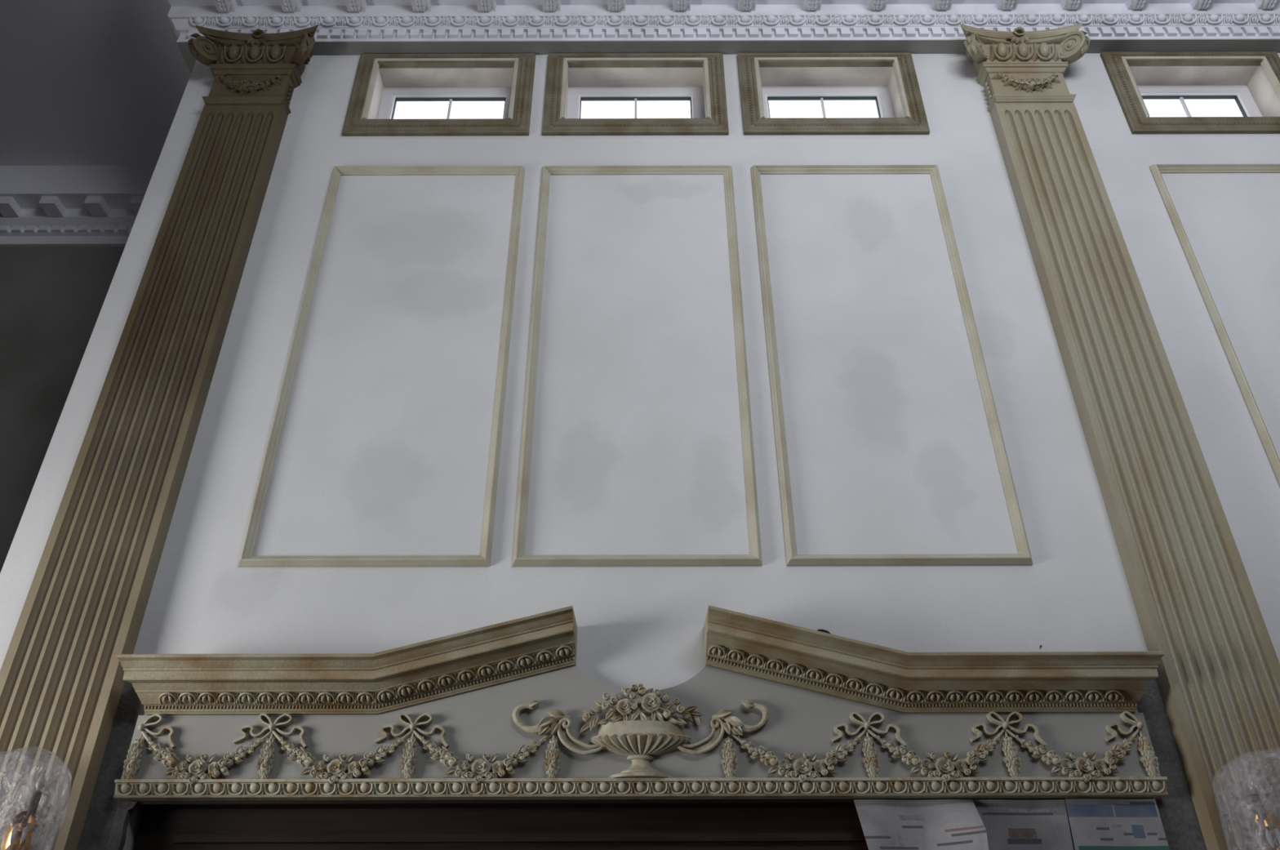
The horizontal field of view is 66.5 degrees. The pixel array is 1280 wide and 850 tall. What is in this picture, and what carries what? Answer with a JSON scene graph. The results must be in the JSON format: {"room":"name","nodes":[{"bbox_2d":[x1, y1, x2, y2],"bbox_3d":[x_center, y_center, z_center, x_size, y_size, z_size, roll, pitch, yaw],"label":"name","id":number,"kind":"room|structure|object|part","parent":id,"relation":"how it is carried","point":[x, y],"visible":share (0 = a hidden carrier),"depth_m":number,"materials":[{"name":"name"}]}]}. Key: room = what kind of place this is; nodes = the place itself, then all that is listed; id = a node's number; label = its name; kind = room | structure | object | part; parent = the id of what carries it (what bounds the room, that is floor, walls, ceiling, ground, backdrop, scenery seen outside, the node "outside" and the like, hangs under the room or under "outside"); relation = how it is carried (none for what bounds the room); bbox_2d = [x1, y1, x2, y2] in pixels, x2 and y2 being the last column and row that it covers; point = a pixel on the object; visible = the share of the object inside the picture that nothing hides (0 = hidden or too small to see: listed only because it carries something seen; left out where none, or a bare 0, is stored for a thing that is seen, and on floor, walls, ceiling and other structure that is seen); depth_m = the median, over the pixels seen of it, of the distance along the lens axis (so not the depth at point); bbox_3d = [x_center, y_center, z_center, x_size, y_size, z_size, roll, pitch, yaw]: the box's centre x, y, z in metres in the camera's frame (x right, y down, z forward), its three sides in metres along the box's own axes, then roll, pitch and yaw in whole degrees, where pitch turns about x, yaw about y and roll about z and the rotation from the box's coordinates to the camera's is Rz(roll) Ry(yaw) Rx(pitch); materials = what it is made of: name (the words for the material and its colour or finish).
{"room":"grand hall","nodes":[
{"label":"grand hall","id":0,"kind":"room"},
{"bbox_2d":[0,246,124,573],"bbox_3d":[-3.422,1.297,5.463,2.350,6.950,0.200,0,-33,0],"label":"wall","id":1,"kind":"structure","parent":0,"point":[52,299],"depth_m":6.54,"materials":[{"name":"paint"}]},
{"bbox_2d":[0,164,155,246],"bbox_3d":[-3.534,-1.569,6.993,2.140,0.475,0.330,0,-33,0],"label":"trim","id":2,"kind":"structure","parent":1,"relation":"attached to","point":[41,206],"depth_m":6.98,"materials":[{"name":"paint"}]},
{"bbox_2d":[0,0,191,165],"bbox_3d":[0.691,-3.591,4.446,11.200,0.150,7.190,0,-33,0],"label":"ceiling","id":3,"kind":"structure","parent":0,"point":[83,82],"depth_m":6.38,"materials":[{"name":"paint"}]},
{"bbox_2d":[0,53,1279,849],"bbox_3d":[1.721,0.416,4.117,8.560,6.950,0.202,0,-33,0],"label":"wall","id":4,"kind":"structure","parent":0,"point":[384,446],"depth_m":4.36,"materials":[{"name":"paint"}]},
{"bbox_2d":[116,605,577,715],"bbox_3d":[-1.055,0.869,3.590,1.632,0.346,0.223,0,-33,0],"label":"crown molding","id":5,"kind":"structure","parent":4,"relation":"attached to","point":[420,673],"depth_m":3.53,"materials":[{"name":"beige wood"}]},
{"bbox_2d":[237,165,524,566],"bbox_3d":[-1.108,-0.401,4.520,1.010,2.282,0.034,0,-33,0],"label":"trim","id":6,"kind":"structure","parent":4,"relation":"attached to","point":[246,559],"depth_m":4.33,"materials":[{"name":"beige wood"}]},
{"bbox_2d":[342,53,535,136],"bbox_3d":[-1.107,-1.808,5.542,1.009,0.675,0.242,0,-33,0],"label":"window","id":7,"kind":"structure","parent":4,"relation":"in","point":[381,81],"depth_m":5.58,"materials":[{"name":"wood"}]},
{"bbox_3d":[-1.471,-1.765,5.629,0.066,0.492,0.050,0,-33,0],"label":"sash rail","id":8,"kind":"part","parent":7,"relation":"part of","materials":[{"name":"grey paint"}]},
{"bbox_3d":[-1.108,-1.945,5.745,0.793,0.066,0.050,0,-33,0],"label":"sash rail","id":9,"kind":"part","parent":7,"relation":"part of","materials":[{"name":"grey"}]},
{"bbox_3d":[-0.744,-1.767,5.629,0.066,0.492,0.050,0,-33,0],"label":"sash rail","id":10,"kind":"part","parent":7,"relation":"part of","materials":[{"name":"grey paint"}]},
{"bbox_2d":[542,53,728,135],"bbox_3d":[-0.025,-1.810,5.542,1.008,0.675,0.242,0,-33,0],"label":"window","id":11,"kind":"structure","parent":4,"relation":"in","point":[571,78],"depth_m":5.58,"materials":[{"name":"wood"}]},
{"bbox_3d":[-0.388,-1.768,5.629,0.066,0.492,0.050,0,-33,0],"label":"sash rail","id":12,"kind":"part","parent":11,"relation":"part of","materials":[{"name":"grey paint"}]},
{"bbox_3d":[-0.025,-1.948,5.745,0.792,0.066,0.050,0,-33,0],"label":"sash rail","id":13,"kind":"part","parent":11,"relation":"part of","materials":[{"name":"grey"}]},
{"bbox_3d":[0.338,-1.770,5.629,0.066,0.492,0.050,0,-33,0],"label":"sash rail","id":14,"kind":"part","parent":11,"relation":"part of","materials":[{"name":"grey paint"}]},
{"bbox_2d":[512,164,762,565],"bbox_3d":[-0.013,-0.404,4.520,1.002,2.282,0.034,0,-33,0],"label":"trim","id":15,"kind":"structure","parent":4,"relation":"attached to","point":[519,558],"depth_m":4.31,"materials":[{"name":"beige wood"}]},
{"bbox_2d":[113,776,1168,800],"bbox_3d":[0.003,1.272,3.417,3.664,0.056,0.074,0,-33,0],"label":"molding","id":16,"kind":"structure","parent":4,"relation":"attached to","point":[1063,787],"depth_m":3.40,"materials":[{"name":"beige paint"}]},
{"bbox_2d":[512,683,768,777],"bbox_3d":[0.003,1.082,3.486,0.932,0.336,0.088,0,-33,0],"label":"urn","id":17,"kind":"object","parent":16,"relation":"on","point":[644,728],"visible":1,"depth_m":3.49,"materials":[{"name":"beige paint"}]},
{"bbox_3d":[-0.206,1.112,3.492,0.186,0.132,0.013,0,-33,0],"label":"handle","id":18,"kind":"part","parent":17,"relation":"part of","materials":[{"name":"beige paint"}]},
{"bbox_2d":[590,732,691,754],"bbox_3d":[0.003,1.132,3.460,0.364,0.063,0.076,0,-33,0],"label":"bowl","id":19,"kind":"object","parent":17,"relation":"on","point":[619,743],"depth_m":3.45,"materials":[{"name":"beige paint"}]},
{"bbox_3d":[0.211,1.111,3.492,0.186,0.132,0.013,0,-33,0],"label":"handle","id":20,"kind":"part","parent":17,"relation":"part of","materials":[{"name":"beige paint"}]},
{"bbox_2d":[120,665,1160,779],"bbox_3d":[0.003,1.084,3.559,3.660,0.413,0.038,0,-33,0],"label":"board","id":21,"kind":"object","parent":4,"relation":"attached to","point":[477,722],"visible":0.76,"depth_m":3.52,"materials":[{"name":"paint"}]},
{"bbox_2d":[123,732,143,779],"bbox_3d":[-1.794,1.175,3.456,0.059,0.179,0.033,0,-33,0],"label":"hanging floral drop","id":22,"kind":"object","parent":21,"relation":"attached to","point":[131,764],"visible":1,"depth_m":3.44,"materials":[{"name":"beige paint"}]},
{"bbox_2d":[137,713,176,749],"bbox_3d":[-1.732,1.101,3.509,0.148,0.121,0.033,0,-33,0],"label":"ribbon bow","id":23,"kind":"object","parent":21,"relation":"attached to","point":[146,724],"visible":1,"depth_m":3.51,"materials":[{"name":"beige paint"}]},
{"bbox_2d":[141,730,271,785],"bbox_3d":[-1.558,1.173,3.453,0.476,0.196,0.047,0,-33,0],"label":"swag","id":24,"kind":"object","parent":21,"relation":"attached to","point":[197,769],"visible":1,"depth_m":3.44,"materials":[{"name":"beige paint"}]},
{"bbox_2d":[257,732,275,778],"bbox_3d":[-1.324,1.174,3.456,0.059,0.179,0.033,0,-33,0],"label":"hanging floral drop","id":25,"kind":"object","parent":21,"relation":"attached to","point":[264,764],"visible":1,"depth_m":3.44,"materials":[{"name":"beige paint"}]},
{"bbox_2d":[232,713,307,748],"bbox_3d":[-1.322,1.099,3.509,0.267,0.121,0.033,0,-33,0],"label":"ribbon bow","id":26,"kind":"object","parent":21,"relation":"attached to","point":[273,726],"visible":1,"depth_m":3.51,"materials":[{"name":"beige paint"}]},
{"bbox_2d":[271,729,413,785],"bbox_3d":[-1.070,1.172,3.453,0.513,0.196,0.047,0,-33,0],"label":"swag","id":27,"kind":"object","parent":21,"relation":"attached to","point":[336,768],"visible":1,"depth_m":3.44,"materials":[{"name":"beige paint"}]},
{"bbox_2d":[400,732,417,778],"bbox_3d":[-0.818,1.173,3.456,0.059,0.179,0.033,0,-33,0],"label":"hanging floral drop","id":28,"kind":"object","parent":21,"relation":"attached to","point":[408,765],"visible":1,"depth_m":3.44,"materials":[{"name":"beige paint"}]},
{"bbox_3d":[-0.817,1.173,3.457,0.028,0.179,0.027,16,-36,-23],"label":"stem","id":29,"kind":"part","parent":28,"relation":"part of","materials":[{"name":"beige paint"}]},
{"bbox_2d":[374,712,448,748],"bbox_3d":[-0.816,1.098,3.509,0.267,0.121,0.033,0,-33,0],"label":"ribbon bow","id":30,"kind":"object","parent":21,"relation":"attached to","point":[412,726],"visible":1,"depth_m":3.51,"materials":[{"name":"beige paint"}]},
{"bbox_2d":[413,729,551,783],"bbox_3d":[-0.563,1.170,3.453,0.514,0.196,0.047,0,-33,0],"label":"swag","id":31,"kind":"object","parent":21,"relation":"attached to","point":[481,767],"visible":1,"depth_m":3.44,"materials":[{"name":"beige paint"}]},
{"bbox_2d":[543,733,559,777],"bbox_3d":[-0.311,1.175,3.453,0.059,0.179,0.033,0,-33,0],"label":"hanging floral drop","id":32,"kind":"object","parent":21,"relation":"attached to","point":[552,762],"visible":1,"depth_m":3.44,"materials":[{"name":"beige paint"}]},
{"bbox_3d":[-0.310,1.175,3.454,0.028,0.179,0.027,16,-36,-23],"label":"stem","id":33,"kind":"part","parent":32,"relation":"part of","materials":[{"name":"beige paint"}]},
{"bbox_2d":[720,733,737,777],"bbox_3d":[0.315,1.173,3.453,0.059,0.179,0.033,0,-33,0],"label":"hanging floral drop","id":34,"kind":"object","parent":21,"relation":"attached to","point":[729,762],"visible":1,"depth_m":3.44,"materials":[{"name":"beige paint"}]},
{"bbox_3d":[0.316,1.174,3.454,0.028,0.179,0.027,16,-36,-23],"label":"stem","id":35,"kind":"part","parent":34,"relation":"part of","materials":[{"name":"beige paint"}]},
{"bbox_2d":[730,728,866,782],"bbox_3d":[0.567,1.167,3.453,0.508,0.196,0.047,0,-33,0],"label":"swag","id":36,"kind":"object","parent":21,"relation":"attached to","point":[802,766],"visible":1,"depth_m":3.44,"materials":[{"name":"beige paint"}]},
{"bbox_2d":[831,711,906,746],"bbox_3d":[0.818,1.093,3.509,0.267,0.121,0.033,0,-33,0],"label":"ribbon bow","id":37,"kind":"object","parent":21,"relation":"attached to","point":[863,723],"visible":1,"depth_m":3.51,"materials":[{"name":"beige paint"}]},
{"bbox_2d":[862,730,879,777],"bbox_3d":[0.816,1.168,3.456,0.059,0.179,0.033,0,-33,0],"label":"hanging floral drop","id":38,"kind":"object","parent":21,"relation":"attached to","point":[870,759],"visible":1,"depth_m":3.44,"materials":[{"name":"beige paint"}]},
{"bbox_3d":[0.817,1.169,3.457,0.028,0.179,0.027,-16,-36,23],"label":"stem","id":39,"kind":"part","parent":38,"relation":"part of","materials":[{"name":"beige paint"}]},
{"bbox_2d":[866,728,1005,782],"bbox_3d":[1.066,1.166,3.453,0.505,0.196,0.047,0,-33,0],"label":"swag","id":40,"kind":"object","parent":21,"relation":"attached to","point":[944,766],"visible":1,"depth_m":3.44,"materials":[{"name":"beige paint"}]},
{"bbox_2d":[969,711,1046,746],"bbox_3d":[1.316,1.092,3.509,0.267,0.121,0.033,0,-33,0],"label":"ribbon bow","id":41,"kind":"object","parent":21,"relation":"attached to","point":[1004,724],"visible":1,"depth_m":3.51,"materials":[{"name":"beige paint"}]},
{"bbox_2d":[1001,730,1021,777],"bbox_3d":[1.314,1.167,3.456,0.059,0.179,0.033,0,-33,0],"label":"hanging floral drop","id":42,"kind":"object","parent":21,"relation":"attached to","point":[1011,759],"visible":1,"depth_m":3.44,"materials":[{"name":"beige paint"}]},
{"bbox_3d":[1.315,1.168,3.457,0.028,0.179,0.027,16,-36,-23],"label":"stem","id":43,"kind":"part","parent":42,"relation":"part of","materials":[{"name":"beige paint"}]},
{"bbox_2d":[1005,728,1140,782],"bbox_3d":[1.557,1.165,3.453,0.490,0.196,0.047,0,-33,0],"label":"swag","id":44,"kind":"object","parent":21,"relation":"attached to","point":[1084,766],"visible":1,"depth_m":3.44,"materials":[{"name":"beige paint"}]},
{"bbox_2d":[1104,711,1143,742],"bbox_3d":[1.739,1.084,3.514,0.145,0.104,0.033,0,-33,0],"label":"ribbon bow","id":45,"kind":"object","parent":21,"relation":"attached to","point":[1132,720],"visible":1,"depth_m":3.51,"materials":[{"name":"beige paint"}]},
{"bbox_2d":[1137,729,1159,776],"bbox_3d":[1.798,1.166,3.456,0.059,0.179,0.033,0,-33,0],"label":"hanging floral drop","id":46,"kind":"object","parent":21,"relation":"attached to","point":[1149,761],"visible":1,"depth_m":3.44,"materials":[{"name":"beige paint"}]},
{"bbox_2d":[130,798,1153,849],"bbox_3d":[0.006,2.370,2.897,3.600,2.352,0.242,0,-33,0],"label":"door","id":47,"kind":"structure","parent":4,"relation":"in","point":[531,824],"depth_m":3.45,"materials":[{"name":"brown wood"}]},
{"bbox_2d":[853,799,988,849],"bbox_3d":[0.957,1.535,3.215,0.415,0.596,0.114,0,-33,0],"label":"sheet","id":48,"kind":"object","parent":47,"relation":"attached to","point":[886,824],"visible":1,"depth_m":3.37,"materials":[{"name":"grey paper"}]},
{"bbox_2d":[973,799,1073,849],"bbox_3d":[1.312,1.566,3.265,0.355,0.596,0.007,0,-33,0],"label":"sheet","id":49,"kind":"object","parent":47,"relation":"attached to","point":[1009,824],"visible":0.9,"depth_m":3.38,"materials":[{"name":"grey paper"}]},
{"bbox_2d":[1065,798,1169,849],"bbox_3d":[1.634,1.560,3.256,0.340,0.596,0.009,0,-33,0],"label":"sheet","id":50,"kind":"object","parent":47,"relation":"attached to","point":[1095,824],"visible":1,"depth_m":3.37,"materials":[{"name":"grey paper"}]},
{"bbox_2d":[167,0,1279,73],"bbox_3d":[1.609,-2.467,5.618,8.670,0.475,0.800,0,-33,0],"label":"trim","id":51,"kind":"structure","parent":4,"relation":"attached to","point":[345,27],"depth_m":5.62,"materials":[{"name":"white paint"}]},
{"bbox_3d":[1.609,-2.470,5.620,8.670,0.469,0.800,0,-33,0],"label":"cornice","id":52,"kind":"part","parent":51,"relation":"part of","materials":[{"name":"white paint"}]},
{"bbox_2d":[737,52,929,135],"bbox_3d":[1.065,-1.813,5.542,1.003,0.675,0.242,0,-33,0],"label":"window","id":53,"kind":"structure","parent":4,"relation":"in","point":[890,79],"depth_m":5.58,"materials":[{"name":"wood"}]},
{"bbox_3d":[0.704,-1.771,5.629,0.066,0.492,0.050,0,-33,0],"label":"sash rail","id":54,"kind":"part","parent":53,"relation":"part of","materials":[{"name":"grey paint"}]},
{"bbox_3d":[1.064,-1.951,5.745,0.787,0.066,0.050,0,-33,0],"label":"sash rail","id":55,"kind":"part","parent":53,"relation":"part of","materials":[{"name":"grey"}]},
{"bbox_3d":[1.425,-1.773,5.629,0.066,0.492,0.050,0,-33,0],"label":"sash rail","id":56,"kind":"part","parent":53,"relation":"part of","materials":[{"name":"grey"}]},
{"bbox_2d":[751,164,1033,564],"bbox_3d":[1.079,-0.407,4.520,0.985,2.282,0.034,0,-33,0],"label":"trim","id":57,"kind":"structure","parent":4,"relation":"attached to","point":[1024,557],"depth_m":4.32,"materials":[{"name":"beige wood"}]},
{"bbox_2d":[703,604,1164,713],"bbox_3d":[1.061,0.864,3.590,1.629,0.346,0.223,0,-33,0],"label":"crown molding","id":58,"kind":"structure","parent":4,"relation":"attached to","point":[876,675],"depth_m":3.53,"materials":[{"name":"beige wood"}]},
{"bbox_2d":[817,629,830,633],"bbox_3d":[0.673,0.762,3.564,0.058,0.035,0.040,0,-33,0],"label":"scrap","id":59,"kind":"object","parent":58,"relation":"on","point":[821,630],"visible":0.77,"depth_m":3.55,"materials":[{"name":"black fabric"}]},
{"bbox_2d":[1099,51,1279,133],"bbox_3d":[3.170,-1.819,5.542,1.008,0.675,0.242,0,-33,0],"label":"window","id":60,"kind":"structure","parent":4,"relation":"in","point":[1251,79],"depth_m":5.59,"materials":[{"name":"wood"}]},
{"bbox_3d":[3.170,-1.956,5.745,0.792,0.066,0.050,0,-33,0],"label":"sash rail","id":61,"kind":"part","parent":60,"relation":"part of","materials":[{"name":"grey"}]},
{"bbox_3d":[3.533,-1.778,5.629,0.066,0.492,0.050,0,-33,0],"label":"sash rail","id":62,"kind":"part","parent":60,"relation":"part of","materials":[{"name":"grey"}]},
{"bbox_2d":[1149,164,1279,487],"bbox_3d":[3.189,-0.412,4.520,1.000,2.282,0.034,0,-33,0],"label":"trim","id":63,"kind":"structure","parent":4,"relation":"attached to","point":[1156,170],"depth_m":4.74,"materials":[{"name":"beige wood"}]},
{"bbox_3d":[0.707,2.577,0.956,11.200,0.100,8.000,0,-33,0],"label":"floor","id":64,"kind":"structure","parent":0,"visible":0},
{"bbox_2d":[0,24,318,849],"bbox_3d":[-2.149,0.511,3.818,0.696,6.485,0.230,0,-33,0],"label":"pilaster","id":65,"kind":"object","parent":64,"relation":"on","point":[62,682],"visible":1,"depth_m":4.12,"materials":[{"name":"paint"}]},
{"bbox_2d":[0,773,45,849],"bbox_3d":[-2.081,1.304,3.214,0.227,0.294,0.228,-24,-40,32],"label":"candle sconce","id":66,"kind":"object","parent":65,"relation":"attached to","point":[21,833],"visible":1,"depth_m":3.23,"materials":[{"name":"gold metal"}]},
{"bbox_3d":[-2.087,1.199,3.177,0.028,0.057,0.028,0,-33,0],"label":"bulb","id":67,"kind":"part","parent":66,"relation":"part of","materials":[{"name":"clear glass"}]},
{"bbox_3d":[-2.086,1.384,3.163,0.016,0.104,0.194,0,-33,0],"label":"arm","id":68,"kind":"part","parent":66,"relation":"part of","materials":[{"name":"gold metal"}]},
{"bbox_3d":[-2.041,1.386,3.207,0.024,0.091,0.153,23,-39,-31],"label":"arm","id":69,"kind":"part","parent":66,"relation":"part of","materials":[{"name":"gold metal"}]},
{"bbox_3d":[-2.002,1.195,3.263,0.028,0.057,0.028,0,-33,0],"label":"bulb","id":70,"kind":"part","parent":66,"relation":"part of","materials":[{"name":"clear glass"}]},
{"bbox_2d":[960,22,1279,849],"bbox_3d":[2.151,0.500,3.818,0.696,6.485,0.230,0,-33,0],"label":"pilaster","id":71,"kind":"object","parent":64,"relation":"on","point":[1195,602],"visible":1,"depth_m":4.12,"materials":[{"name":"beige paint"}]},
{"bbox_2d":[1247,776,1279,849],"bbox_3d":[2.129,1.310,3.203,0.227,0.294,0.228,-24,-40,32],"label":"candle sconce","id":72,"kind":"object","parent":71,"relation":"attached to","point":[1267,824],"visible":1,"depth_m":3.21,"materials":[{"name":"gold metal"}]},
{"bbox_3d":[2.038,1.201,3.252,0.028,0.057,0.028,0,-33,0],"label":"bulb","id":73,"kind":"part","parent":72,"relation":"part of","materials":[{"name":"clear glass"}]},
{"bbox_3d":[2.078,1.392,3.197,0.024,0.091,0.153,-23,-39,31],"label":"arm","id":74,"kind":"part","parent":72,"relation":"part of","materials":[{"name":"gold metal"}]}
]}

